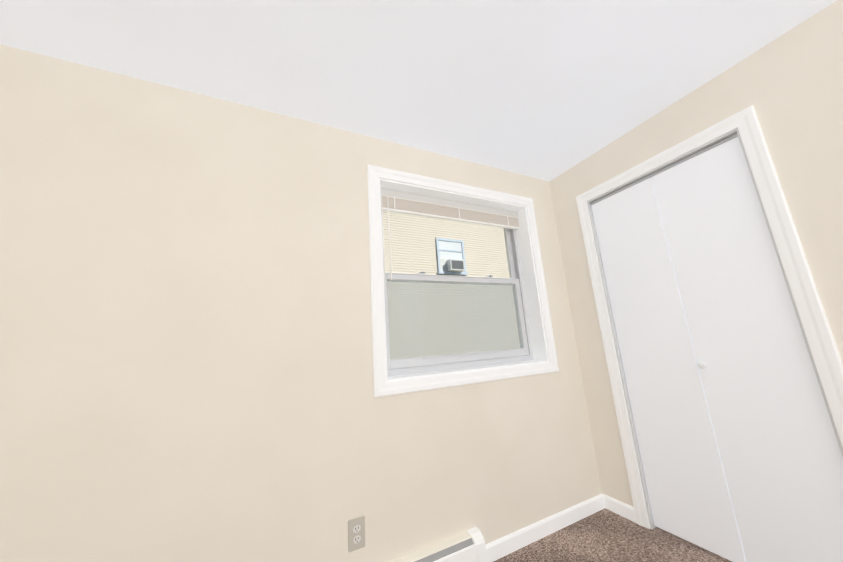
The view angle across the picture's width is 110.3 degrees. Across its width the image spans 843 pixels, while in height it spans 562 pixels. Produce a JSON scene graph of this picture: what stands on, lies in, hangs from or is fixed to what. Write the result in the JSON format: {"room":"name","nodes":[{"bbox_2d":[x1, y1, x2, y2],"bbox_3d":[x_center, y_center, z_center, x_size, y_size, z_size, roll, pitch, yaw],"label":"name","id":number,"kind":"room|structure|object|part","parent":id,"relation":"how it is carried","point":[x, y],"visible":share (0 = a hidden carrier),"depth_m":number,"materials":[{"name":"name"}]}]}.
{"room":"empty bedroom","nodes":[
{"label":"empty bedroom","id":0,"kind":"room"},
{"bbox_2d":[0,44,601,561],"bbox_3d":[-0.271,0.310,1.640,3.451,2.400,0.200,2,-13,-26],"label":"wall","id":1,"kind":"structure","parent":0,"point":[186,366],"depth_m":1.27,"materials":[{"name":"beige paint"}]},
{"bbox_2d":[348,516,364,551],"bbox_3d":[-0.289,1.131,1.313,0.076,0.122,0.009,2,-13,-26],"label":"outlet","id":2,"kind":"object","parent":1,"relation":"attached to","point":[356,533],"visible":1,"depth_m":1.31,"materials":[{"name":"beige plastic"}]},
{"bbox_2d":[391,527,486,561],"bbox_3d":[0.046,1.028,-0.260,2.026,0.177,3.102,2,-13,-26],"label":"heater","id":3,"kind":"object","parent":1,"relation":"attached to","point":[468,545],"visible":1,"depth_m":1.44,"materials":[{"name":"white metal"}]},
{"bbox_2d":[367,165,558,397],"bbox_3d":[0.272,-0.008,1.972,1.314,1.298,0.219,2,-13,-26],"label":"window","id":4,"kind":"structure","parent":1,"relation":"in","point":[442,367],"depth_m":1.93,"materials":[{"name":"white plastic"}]},
{"bbox_3d":[0.217,-0.250,2.103,1.036,0.477,0.006,2,-13,-26],"label":"glass","id":5,"kind":"part","parent":4,"relation":"part of","materials":[{"name":"clear glass"}]},
{"bbox_3d":[0.217,-0.253,2.103,1.108,0.554,0.026,2,-13,-26],"label":"window sash","id":6,"kind":"part","parent":4,"relation":"part of","materials":[{"name":"white plastic"}]},
{"bbox_2d":[380,188,518,289],"bbox_3d":[0.259,-0.246,2.016,1.146,0.648,0.037,2,-13,-26],"label":"window blind","id":7,"kind":"object","parent":4,"relation":"attached to","point":[394,201],"visible":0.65,"depth_m":2.01,"materials":[{"name":"white plastic"}]},
{"bbox_2d":[387,282,521,369],"bbox_3d":[0.246,0.261,2.005,1.100,0.577,0.008,2,-13,-26],"label":"window pane","id":8,"kind":"object","parent":4,"relation":"in","point":[468,341],"depth_m":1.98,"materials":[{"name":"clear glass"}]},
{"bbox_3d":[0.262,0.241,1.972,1.036,0.486,0.006,2,-13,-26],"label":"glass","id":9,"kind":"part","parent":4,"relation":"part of","materials":[{"name":"clear glass"}]},
{"bbox_2d":[417,271,492,276],"bbox_3d":[0.248,-0.042,2.023,0.608,0.018,0.040,2,-13,-26],"label":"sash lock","id":10,"kind":"object","parent":4,"relation":"attached to","point":[422,272],"visible":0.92,"depth_m":1.91,"materials":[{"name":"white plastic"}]},
{"bbox_3d":[0.265,0.246,1.966,1.108,0.570,0.036,2,-13,-26],"label":"window sash","id":11,"kind":"part","parent":4,"relation":"part of","materials":[{"name":"white plastic"}]},
{"bbox_2d":[485,494,608,561],"bbox_3d":[0.764,1.454,1.746,1.022,0.079,0.013,2,-13,-26],"label":"baseboard","id":12,"kind":"structure","parent":1,"relation":"attached to","point":[514,541],"depth_m":1.72,"materials":[{"name":"white wood"}]},
{"bbox_2d":[0,0,836,180],"bbox_3d":[0.847,-1.300,0.468,4.351,0.120,3.903,2,-13,-26],"label":"ceiling","id":13,"kind":"structure","parent":0,"point":[547,90],"depth_m":1.31,"materials":[{"name":"white paint"}]},
{"bbox_2d":[493,508,731,561],"bbox_3d":[1.007,1.151,-0.049,4.351,0.100,3.903,2,-13,-26],"label":"floor","id":14,"kind":"structure","parent":0,"point":[604,535],"depth_m":1.60,"materials":[{"name":"carpet"}]},
{"bbox_2d":[549,0,842,506],"bbox_3d":[1.994,-0.054,0.611,0.120,2.400,3.703,2,-13,-26],"label":"wall","id":15,"kind":"structure","parent":0,"point":[788,85],"depth_m":1.35,"materials":[{"name":"beige paint"}]},
{"bbox_2d":[576,105,842,561],"bbox_3d":[1.492,0.319,1.609,0.138,2.147,0.939,2,-13,-26],"label":"closet","id":16,"kind":"object","parent":15,"relation":"attached to","point":[741,455],"depth_m":1.49,"materials":[{"name":"white paint"}]},
{"bbox_3d":[1.470,0.441,1.534,0.034,0.034,0.034,2,-13,-26],"label":"knob","id":17,"kind":"part","parent":16,"relation":"part of","materials":[{"name":"white plastic"}]},
{"label":"outside","id":18,"kind":"structure","parent":0,"visible":0},
{"bbox_2d":[383,211,509,277],"bbox_3d":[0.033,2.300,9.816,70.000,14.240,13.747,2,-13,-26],"label":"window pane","id":19,"kind":"structure","parent":18,"point":[485,267],"depth_m":7.19,"materials":[{"name":"beige"}]}
]}

